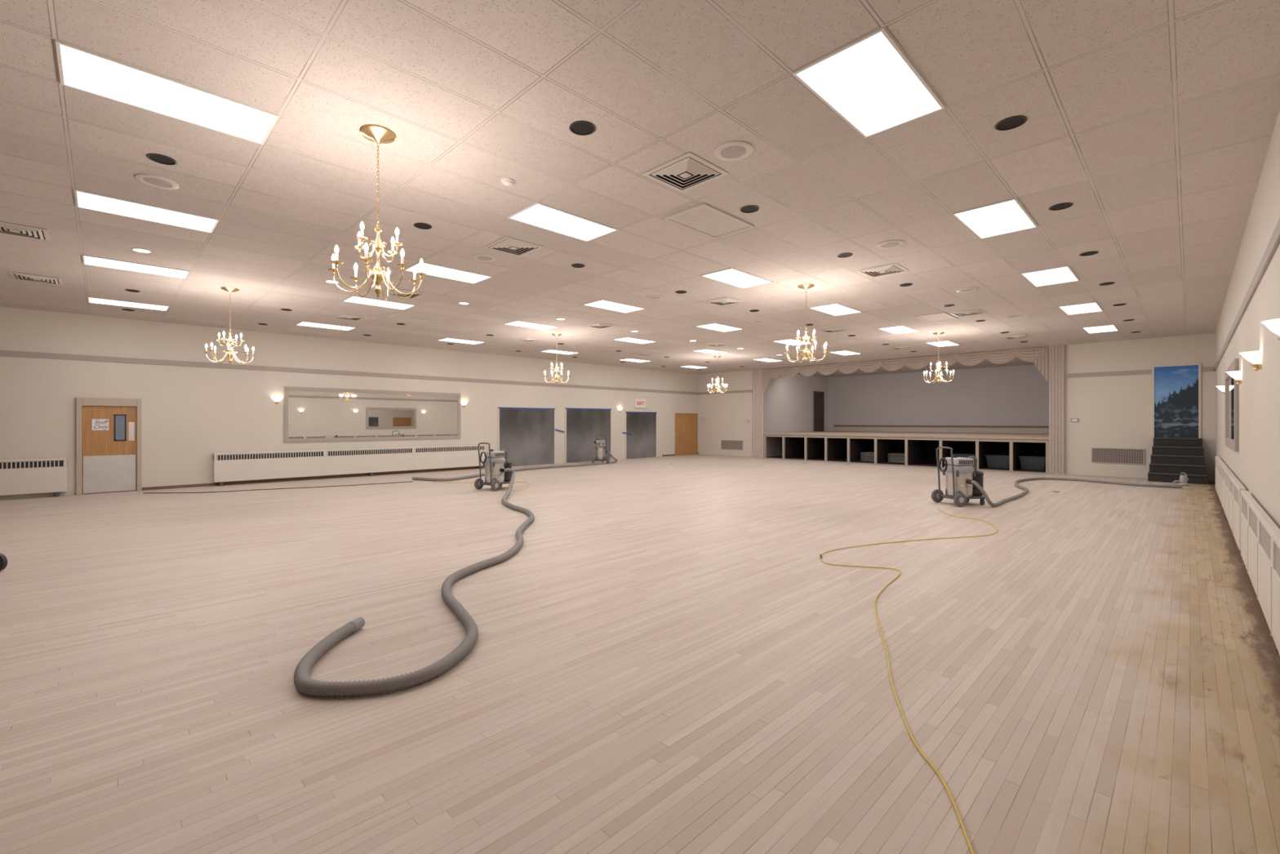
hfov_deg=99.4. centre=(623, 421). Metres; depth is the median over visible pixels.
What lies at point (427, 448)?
grille
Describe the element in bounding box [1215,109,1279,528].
wall
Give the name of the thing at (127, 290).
recessed light
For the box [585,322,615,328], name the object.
ceiling vent
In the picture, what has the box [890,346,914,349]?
ceiling vent
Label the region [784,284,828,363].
chandelier
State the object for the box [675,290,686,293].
recessed light
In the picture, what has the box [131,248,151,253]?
recessed light
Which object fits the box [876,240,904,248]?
ceiling speaker
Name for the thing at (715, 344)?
ceiling vent
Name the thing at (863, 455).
folding table
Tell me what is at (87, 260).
recessed light
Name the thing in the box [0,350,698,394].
trim
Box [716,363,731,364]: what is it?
ceiling vent
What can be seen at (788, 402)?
wall
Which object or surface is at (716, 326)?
recessed light
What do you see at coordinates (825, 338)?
ceiling speaker
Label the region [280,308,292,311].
recessed light
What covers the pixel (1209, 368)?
trim
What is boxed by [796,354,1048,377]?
ceiling
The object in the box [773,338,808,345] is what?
recessed light
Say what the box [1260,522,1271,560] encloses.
grille
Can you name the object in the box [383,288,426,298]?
ceiling vent
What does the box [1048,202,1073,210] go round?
recessed light
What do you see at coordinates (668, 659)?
floor
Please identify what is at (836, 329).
ceiling vent
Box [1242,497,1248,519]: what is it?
grille
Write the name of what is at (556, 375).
chandelier
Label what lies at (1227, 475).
grille
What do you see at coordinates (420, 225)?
recessed light
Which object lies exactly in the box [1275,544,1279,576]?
grille
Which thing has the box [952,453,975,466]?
tub
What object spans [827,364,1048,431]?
wall
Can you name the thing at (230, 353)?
chandelier
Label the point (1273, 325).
wall sconce
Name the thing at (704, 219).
ceiling access panel
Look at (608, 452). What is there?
hose
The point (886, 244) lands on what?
grille
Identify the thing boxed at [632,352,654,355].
ceiling vent
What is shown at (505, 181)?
smoke detector
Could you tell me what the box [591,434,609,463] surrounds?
vacuum
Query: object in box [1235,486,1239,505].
grille
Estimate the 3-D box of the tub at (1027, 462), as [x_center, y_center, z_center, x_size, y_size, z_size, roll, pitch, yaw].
[13.735,1.377,18.186,0.540,0.460,0.760,0,0,-44]
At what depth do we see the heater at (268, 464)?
15.64 m
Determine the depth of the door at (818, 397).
28.59 m
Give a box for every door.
[75,397,141,494]
[675,413,697,455]
[813,391,824,431]
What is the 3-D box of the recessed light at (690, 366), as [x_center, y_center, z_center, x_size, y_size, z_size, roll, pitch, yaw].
[3.086,-2.407,23.769,1.219,0.012,0.610,0,0,-44]
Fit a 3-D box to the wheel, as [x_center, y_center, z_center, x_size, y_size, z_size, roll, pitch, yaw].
[-6.795,1.520,5.881,0.200,0.200,0.064,0,0,0]
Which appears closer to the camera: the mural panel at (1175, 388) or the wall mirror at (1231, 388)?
the wall mirror at (1231, 388)
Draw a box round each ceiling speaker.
[133,173,178,189]
[472,253,497,262]
[645,295,663,299]
[714,141,753,160]
[751,320,765,323]
[822,337,835,339]
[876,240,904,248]
[955,287,977,292]
[1003,315,1021,318]
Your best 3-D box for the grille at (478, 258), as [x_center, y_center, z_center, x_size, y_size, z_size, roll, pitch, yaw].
[-2.041,-2.402,7.977,0.224,0.007,0.224,0,0,-44]
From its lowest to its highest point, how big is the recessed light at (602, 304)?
0.012 m
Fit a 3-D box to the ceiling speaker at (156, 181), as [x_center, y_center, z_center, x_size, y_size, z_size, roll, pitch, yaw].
[-4.681,-2.406,5.445,0.344,0.014,0.344,0,0,-44]
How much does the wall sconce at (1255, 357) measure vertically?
0.185 m
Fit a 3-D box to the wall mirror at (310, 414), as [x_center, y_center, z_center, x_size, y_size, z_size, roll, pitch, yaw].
[-7.431,-0.207,16.676,5.199,1.532,0.040,0,0,-44]
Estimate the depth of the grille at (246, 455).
14.47 m
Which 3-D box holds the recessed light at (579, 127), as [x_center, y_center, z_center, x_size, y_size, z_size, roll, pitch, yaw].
[-0.339,-2.408,4.455,0.216,0.010,0.216,0,0,-44]
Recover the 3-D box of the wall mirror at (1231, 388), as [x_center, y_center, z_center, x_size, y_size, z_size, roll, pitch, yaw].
[9.810,-0.240,8.769,3.100,1.320,0.040,0,0,-44]
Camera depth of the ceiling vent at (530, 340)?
15.83 m
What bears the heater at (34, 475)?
on the floor
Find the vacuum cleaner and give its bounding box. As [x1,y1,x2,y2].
[931,446,985,506]
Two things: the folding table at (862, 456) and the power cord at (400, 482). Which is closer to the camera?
the power cord at (400, 482)
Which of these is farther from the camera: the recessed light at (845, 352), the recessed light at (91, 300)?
the recessed light at (845, 352)
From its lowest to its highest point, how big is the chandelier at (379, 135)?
1.380 m
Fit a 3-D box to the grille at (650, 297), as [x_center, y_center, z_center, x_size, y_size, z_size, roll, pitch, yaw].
[0.599,-2.402,10.508,0.224,0.007,0.224,0,0,-44]
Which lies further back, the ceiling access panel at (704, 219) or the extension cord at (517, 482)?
the extension cord at (517, 482)
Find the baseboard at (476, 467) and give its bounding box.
[142,452,698,490]
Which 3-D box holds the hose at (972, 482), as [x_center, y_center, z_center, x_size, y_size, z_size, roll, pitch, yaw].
[9.643,1.369,12.907,7.592,0.520,2.672,0,0,-24]
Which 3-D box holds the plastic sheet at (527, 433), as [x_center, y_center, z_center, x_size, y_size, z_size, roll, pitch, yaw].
[-3.587,0.523,20.355,2.547,2.193,0.046,0,0,-44]
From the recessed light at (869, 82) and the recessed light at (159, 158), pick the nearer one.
the recessed light at (869, 82)
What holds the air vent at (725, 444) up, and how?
in the wall at (1112, 411)
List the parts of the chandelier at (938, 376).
stem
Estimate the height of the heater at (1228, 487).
0.840 m
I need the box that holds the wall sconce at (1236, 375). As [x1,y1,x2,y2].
[1225,370,1242,385]
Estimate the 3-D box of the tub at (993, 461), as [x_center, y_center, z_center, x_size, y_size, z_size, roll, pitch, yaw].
[13.070,1.377,18.878,0.540,0.460,0.760,0,0,-44]
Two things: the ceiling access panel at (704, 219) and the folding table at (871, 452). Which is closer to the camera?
the ceiling access panel at (704, 219)
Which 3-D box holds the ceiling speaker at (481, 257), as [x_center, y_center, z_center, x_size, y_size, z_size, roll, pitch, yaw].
[-2.041,-2.406,7.977,0.344,0.014,0.344,0,0,-44]
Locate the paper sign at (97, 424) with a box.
[92,418,108,430]
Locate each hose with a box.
[293,467,534,697]
[412,450,617,480]
[970,476,1182,506]
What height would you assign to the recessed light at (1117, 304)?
0.010 m
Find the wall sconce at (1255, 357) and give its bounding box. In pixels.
[1239,350,1262,371]
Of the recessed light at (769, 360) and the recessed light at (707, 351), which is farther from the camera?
the recessed light at (769, 360)
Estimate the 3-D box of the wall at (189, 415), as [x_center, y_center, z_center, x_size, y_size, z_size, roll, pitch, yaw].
[-6.579,-0.397,17.625,28.900,4.033,0.150,0,0,-44]
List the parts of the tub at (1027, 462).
lid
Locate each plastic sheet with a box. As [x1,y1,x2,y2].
[497,405,555,466]
[564,406,611,462]
[625,410,657,458]
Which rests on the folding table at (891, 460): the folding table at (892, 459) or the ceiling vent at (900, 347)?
the folding table at (892, 459)
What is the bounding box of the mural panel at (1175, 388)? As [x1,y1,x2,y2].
[1151,363,1200,438]
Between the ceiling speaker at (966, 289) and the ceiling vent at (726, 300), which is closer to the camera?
the ceiling speaker at (966, 289)
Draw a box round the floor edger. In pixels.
[1172,472,1189,485]
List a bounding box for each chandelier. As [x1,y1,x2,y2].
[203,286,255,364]
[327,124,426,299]
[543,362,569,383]
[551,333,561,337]
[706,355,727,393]
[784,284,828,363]
[923,332,955,383]
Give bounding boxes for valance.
[763,346,1048,393]
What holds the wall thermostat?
attached to the wall at (1112, 411)
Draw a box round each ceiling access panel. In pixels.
[663,203,755,239]
[915,312,958,322]
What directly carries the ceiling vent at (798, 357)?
in the ceiling at (1156, 120)
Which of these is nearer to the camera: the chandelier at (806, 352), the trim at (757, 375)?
the chandelier at (806, 352)
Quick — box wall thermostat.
[1071,418,1078,422]
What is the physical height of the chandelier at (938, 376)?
1.380 m
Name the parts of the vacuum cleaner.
handle, steel tank, cart frame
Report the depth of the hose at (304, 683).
3.64 m
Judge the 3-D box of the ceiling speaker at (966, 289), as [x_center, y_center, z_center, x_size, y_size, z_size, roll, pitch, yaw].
[6.257,-2.406,9.893,0.344,0.014,0.344,0,0,-44]
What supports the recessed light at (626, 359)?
in the ceiling at (1156, 120)
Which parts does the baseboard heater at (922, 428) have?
rail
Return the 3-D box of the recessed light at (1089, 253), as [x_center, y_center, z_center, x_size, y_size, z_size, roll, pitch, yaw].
[6.659,-2.408,7.770,0.216,0.010,0.216,0,0,-44]
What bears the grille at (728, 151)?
attached to the ceiling speaker at (731, 150)
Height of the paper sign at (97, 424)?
0.252 m
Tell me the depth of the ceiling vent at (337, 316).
12.44 m
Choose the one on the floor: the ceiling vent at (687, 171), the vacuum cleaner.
the vacuum cleaner
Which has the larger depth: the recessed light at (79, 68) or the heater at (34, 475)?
the heater at (34, 475)
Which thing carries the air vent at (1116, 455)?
in the wall at (1112, 411)
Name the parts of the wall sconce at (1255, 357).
lamp shade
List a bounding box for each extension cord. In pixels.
[499,481,529,490]
[819,508,997,853]
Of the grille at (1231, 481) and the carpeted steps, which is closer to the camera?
the grille at (1231, 481)
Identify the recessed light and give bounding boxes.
[54,40,279,145]
[73,189,219,233]
[82,254,190,279]
[87,297,169,311]
[121,308,134,311]
[124,288,140,292]
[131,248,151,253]
[146,153,177,165]
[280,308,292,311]
[295,321,355,330]
[324,280,338,283]
[342,295,415,310]
[404,262,492,284]
[413,222,431,229]
[437,337,484,344]
[458,302,469,304]
[503,320,558,329]
[507,202,617,241]
[540,349,579,354]
[568,120,595,135]
[571,263,585,267]
[582,299,644,312]
[614,337,656,343]
[619,358,651,362]
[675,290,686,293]
[682,365,706,368]
[693,349,728,354]
[695,323,742,332]
[701,267,773,288]
[740,205,759,213]
[749,309,759,311]
[752,358,782,362]
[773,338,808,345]
[791,26,945,137]
[808,302,862,315]
[828,350,861,355]
[836,253,853,257]
[877,325,919,333]
[899,283,912,286]
[926,340,959,346]
[942,304,955,306]
[951,198,1037,239]
[994,115,1027,130]
[1020,266,1079,287]
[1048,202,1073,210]
[1058,302,1103,315]
[1079,251,1098,256]
[1082,324,1118,333]
[1098,282,1115,285]
[1112,303,1126,306]
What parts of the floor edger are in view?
motor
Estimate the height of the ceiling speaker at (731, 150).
0.014 m
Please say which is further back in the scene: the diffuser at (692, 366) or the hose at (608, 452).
the diffuser at (692, 366)
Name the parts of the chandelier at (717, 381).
stem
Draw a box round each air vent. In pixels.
[720,440,742,449]
[1091,447,1145,464]
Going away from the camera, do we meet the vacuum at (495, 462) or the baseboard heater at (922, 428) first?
the vacuum at (495, 462)
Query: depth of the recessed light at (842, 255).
7.84 m
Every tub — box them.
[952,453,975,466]
[984,453,1009,469]
[1017,455,1045,471]
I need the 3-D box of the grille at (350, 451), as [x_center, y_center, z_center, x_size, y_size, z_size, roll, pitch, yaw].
[-7.573,0.900,16.314,2.420,0.136,0.018,0,0,-44]
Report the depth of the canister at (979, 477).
10.66 m
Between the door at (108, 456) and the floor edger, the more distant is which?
the floor edger
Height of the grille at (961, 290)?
0.007 m
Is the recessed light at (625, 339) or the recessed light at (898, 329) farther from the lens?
the recessed light at (625, 339)
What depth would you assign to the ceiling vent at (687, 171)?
5.24 m
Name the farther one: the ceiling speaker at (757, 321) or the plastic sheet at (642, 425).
the plastic sheet at (642, 425)
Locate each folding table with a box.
[860,451,874,453]
[860,454,874,456]
[860,456,874,457]
[860,457,874,459]
[860,459,874,461]
[888,452,904,454]
[888,454,904,456]
[888,456,904,457]
[888,457,904,459]
[888,458,904,461]
[888,460,904,462]
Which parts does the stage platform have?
post, post, post, post, post, post, post, post, panel, post, post, post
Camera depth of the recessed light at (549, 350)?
18.73 m
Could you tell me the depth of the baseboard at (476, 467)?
15.15 m
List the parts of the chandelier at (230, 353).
chain, stem, arm, arm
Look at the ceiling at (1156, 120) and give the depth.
5.20 m
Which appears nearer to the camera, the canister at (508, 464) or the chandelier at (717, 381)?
the canister at (508, 464)
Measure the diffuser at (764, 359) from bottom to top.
0.001 m
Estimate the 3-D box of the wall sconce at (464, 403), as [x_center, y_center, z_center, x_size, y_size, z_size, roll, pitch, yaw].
[-5.431,-0.595,18.531,0.290,0.185,0.158,0,0,-44]
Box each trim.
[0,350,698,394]
[698,366,1213,394]
[752,368,764,457]
[1048,344,1065,474]
[1213,217,1279,371]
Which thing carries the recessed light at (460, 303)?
in the ceiling at (1156, 120)
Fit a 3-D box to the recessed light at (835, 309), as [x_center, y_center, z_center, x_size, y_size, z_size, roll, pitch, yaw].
[4.561,-2.407,11.661,1.219,0.012,0.610,0,0,-44]
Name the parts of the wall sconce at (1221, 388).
lamp shade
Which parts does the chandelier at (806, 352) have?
chain, stem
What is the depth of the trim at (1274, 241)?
5.47 m
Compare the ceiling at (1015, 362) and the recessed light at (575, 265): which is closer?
the recessed light at (575, 265)
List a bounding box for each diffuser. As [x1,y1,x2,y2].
[622,359,648,362]
[684,365,704,368]
[754,358,779,361]
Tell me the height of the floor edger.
0.324 m
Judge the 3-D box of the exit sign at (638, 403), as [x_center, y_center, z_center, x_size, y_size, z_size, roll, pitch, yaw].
[0.737,-0.839,24.486,0.674,0.404,0.073,0,0,-44]
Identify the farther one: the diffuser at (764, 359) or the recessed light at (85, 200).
the diffuser at (764, 359)
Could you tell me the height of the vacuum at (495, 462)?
1.136 m
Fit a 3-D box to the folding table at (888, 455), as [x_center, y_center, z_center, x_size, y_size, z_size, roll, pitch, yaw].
[11.084,1.334,21.601,0.900,0.048,0.760,0,0,-44]
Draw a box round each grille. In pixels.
[0,460,58,468]
[142,177,171,186]
[217,451,320,460]
[327,448,411,456]
[415,445,484,452]
[476,256,492,260]
[648,296,660,298]
[720,145,746,157]
[881,242,899,247]
[960,288,973,291]
[1226,473,1228,488]
[1230,480,1233,494]
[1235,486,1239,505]
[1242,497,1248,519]
[1250,508,1257,537]
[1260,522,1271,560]
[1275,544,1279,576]
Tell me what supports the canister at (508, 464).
on the vacuum at (495, 462)
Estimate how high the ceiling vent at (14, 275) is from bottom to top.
0.021 m
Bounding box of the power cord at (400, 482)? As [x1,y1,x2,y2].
[142,481,409,493]
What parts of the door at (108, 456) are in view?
kick plate, push plate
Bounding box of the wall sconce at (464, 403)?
[460,401,467,407]
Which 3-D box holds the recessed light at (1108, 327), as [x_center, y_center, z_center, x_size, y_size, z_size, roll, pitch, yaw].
[12.374,-2.407,14.082,1.219,0.012,0.610,0,0,-44]
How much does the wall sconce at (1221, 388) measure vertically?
0.185 m
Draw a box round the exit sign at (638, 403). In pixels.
[634,398,645,408]
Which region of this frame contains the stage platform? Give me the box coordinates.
[763,431,1048,472]
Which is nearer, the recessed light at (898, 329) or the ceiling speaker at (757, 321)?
the ceiling speaker at (757, 321)
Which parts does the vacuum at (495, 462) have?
handle, steel tank, cart frame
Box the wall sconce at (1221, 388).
[1216,385,1224,395]
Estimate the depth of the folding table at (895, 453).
21.52 m
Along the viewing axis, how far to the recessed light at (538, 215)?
6.55 m
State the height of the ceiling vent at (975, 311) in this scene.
0.021 m
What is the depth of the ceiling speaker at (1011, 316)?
12.42 m
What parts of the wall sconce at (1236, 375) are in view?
lamp shade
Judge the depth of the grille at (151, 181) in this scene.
5.44 m
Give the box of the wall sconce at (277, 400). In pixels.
[271,397,282,404]
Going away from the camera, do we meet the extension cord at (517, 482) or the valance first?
the extension cord at (517, 482)
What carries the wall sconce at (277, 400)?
attached to the wall at (189, 415)
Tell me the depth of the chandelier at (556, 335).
14.81 m
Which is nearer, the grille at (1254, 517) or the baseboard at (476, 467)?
the grille at (1254, 517)
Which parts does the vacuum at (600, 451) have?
steel tank, handle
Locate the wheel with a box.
[0,552,7,570]
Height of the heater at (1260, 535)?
0.840 m
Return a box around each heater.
[0,457,66,497]
[213,444,485,485]
[834,425,1048,433]
[1215,456,1245,557]
[1240,490,1279,655]
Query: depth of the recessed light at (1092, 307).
11.53 m
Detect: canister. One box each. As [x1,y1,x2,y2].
[504,461,511,480]
[973,471,983,495]
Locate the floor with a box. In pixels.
[0,453,1279,853]
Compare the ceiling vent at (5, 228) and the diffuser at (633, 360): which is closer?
the ceiling vent at (5, 228)
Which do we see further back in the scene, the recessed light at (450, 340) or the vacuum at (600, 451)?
the vacuum at (600, 451)
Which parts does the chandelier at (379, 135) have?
bulb, bulb, arm, arm, bulb, arm, bulb, arm, arm, arm, stem, chain, arm, arm, arm, arm, bulb, arm, bulb, arm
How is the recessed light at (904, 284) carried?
in the ceiling at (1156, 120)
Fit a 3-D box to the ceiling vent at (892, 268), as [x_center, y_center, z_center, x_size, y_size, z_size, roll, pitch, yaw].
[4.128,-2.401,8.655,0.600,0.021,0.600,0,0,-44]
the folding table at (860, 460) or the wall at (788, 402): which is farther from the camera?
the wall at (788, 402)
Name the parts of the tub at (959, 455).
lid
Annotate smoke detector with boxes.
[501,177,514,186]
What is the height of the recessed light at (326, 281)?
0.010 m
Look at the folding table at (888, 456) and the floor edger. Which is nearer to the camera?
the floor edger
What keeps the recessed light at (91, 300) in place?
in the ceiling at (1156, 120)
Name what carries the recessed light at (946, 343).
in the ceiling at (1156, 120)
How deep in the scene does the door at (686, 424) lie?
26.74 m
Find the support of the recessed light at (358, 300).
in the ceiling at (1156, 120)
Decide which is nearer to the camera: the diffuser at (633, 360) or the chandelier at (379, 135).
the chandelier at (379, 135)
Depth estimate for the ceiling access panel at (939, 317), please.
12.44 m
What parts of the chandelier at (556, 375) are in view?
stem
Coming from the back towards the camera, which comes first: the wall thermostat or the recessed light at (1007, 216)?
the wall thermostat
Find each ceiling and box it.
[0,0,1279,373]
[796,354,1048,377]
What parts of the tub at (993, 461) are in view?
lid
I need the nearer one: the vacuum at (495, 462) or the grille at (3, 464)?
the grille at (3, 464)
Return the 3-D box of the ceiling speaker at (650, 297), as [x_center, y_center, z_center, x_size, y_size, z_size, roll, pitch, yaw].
[0.599,-2.406,10.508,0.344,0.014,0.344,0,0,-44]
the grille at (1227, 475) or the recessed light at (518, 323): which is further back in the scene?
the recessed light at (518, 323)
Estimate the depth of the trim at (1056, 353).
17.04 m
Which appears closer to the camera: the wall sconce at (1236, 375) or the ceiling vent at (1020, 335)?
the wall sconce at (1236, 375)
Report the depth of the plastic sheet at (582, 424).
22.27 m
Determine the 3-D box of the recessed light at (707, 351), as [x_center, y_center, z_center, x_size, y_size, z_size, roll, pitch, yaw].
[2.979,-2.407,18.595,1.219,0.012,0.610,0,0,-44]
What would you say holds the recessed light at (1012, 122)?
in the ceiling at (1156, 120)
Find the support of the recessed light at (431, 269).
in the ceiling at (1156, 120)
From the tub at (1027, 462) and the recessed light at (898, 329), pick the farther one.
the tub at (1027, 462)
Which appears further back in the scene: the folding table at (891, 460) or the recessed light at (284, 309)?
the folding table at (891, 460)
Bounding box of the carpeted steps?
[1147,437,1207,484]
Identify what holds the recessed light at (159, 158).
in the ceiling at (1156, 120)
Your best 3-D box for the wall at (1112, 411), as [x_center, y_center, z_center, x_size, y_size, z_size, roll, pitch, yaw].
[9.967,-0.397,21.140,0.150,4.033,17.680,0,0,-44]
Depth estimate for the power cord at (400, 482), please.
13.00 m
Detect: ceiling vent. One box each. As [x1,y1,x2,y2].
[0,222,51,241]
[8,271,63,284]
[331,313,365,320]
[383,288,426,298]
[484,236,543,256]
[515,337,540,342]
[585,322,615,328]
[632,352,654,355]
[642,152,728,192]
[703,297,745,306]
[703,342,728,346]
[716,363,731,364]
[786,355,804,359]
[817,327,848,333]
[856,263,909,278]
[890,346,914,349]
[949,309,986,316]
[1002,334,1031,338]
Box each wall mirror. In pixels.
[284,386,460,442]
[1224,358,1239,451]
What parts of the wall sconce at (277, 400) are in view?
lamp shade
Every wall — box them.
[0,306,698,499]
[698,333,1215,481]
[764,373,827,457]
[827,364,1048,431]
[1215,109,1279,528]
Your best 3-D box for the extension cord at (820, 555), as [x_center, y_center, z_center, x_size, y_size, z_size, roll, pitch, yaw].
[3.203,1.604,6.220,1.765,0.030,9.378,0,0,35]
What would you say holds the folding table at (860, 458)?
on the folding table at (860, 460)
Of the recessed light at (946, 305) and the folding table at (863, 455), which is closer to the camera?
the recessed light at (946, 305)
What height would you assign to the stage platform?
1.142 m
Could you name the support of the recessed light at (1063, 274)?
in the ceiling at (1156, 120)
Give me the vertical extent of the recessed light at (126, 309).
0.010 m
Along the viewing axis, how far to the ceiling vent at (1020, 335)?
15.30 m
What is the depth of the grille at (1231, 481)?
7.79 m
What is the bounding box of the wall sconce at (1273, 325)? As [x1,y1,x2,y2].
[1261,318,1279,340]
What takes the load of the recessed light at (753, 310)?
in the ceiling at (1156, 120)
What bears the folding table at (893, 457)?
on the folding table at (892, 459)
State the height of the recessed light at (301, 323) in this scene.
0.012 m
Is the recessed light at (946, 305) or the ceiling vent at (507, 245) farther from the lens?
the recessed light at (946, 305)
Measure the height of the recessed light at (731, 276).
0.012 m
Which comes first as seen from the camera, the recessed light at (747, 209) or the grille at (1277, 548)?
the grille at (1277, 548)
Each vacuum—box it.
[474,442,511,490]
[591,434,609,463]
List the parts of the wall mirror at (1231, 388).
glass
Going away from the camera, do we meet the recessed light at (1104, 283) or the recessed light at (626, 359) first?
the recessed light at (1104, 283)

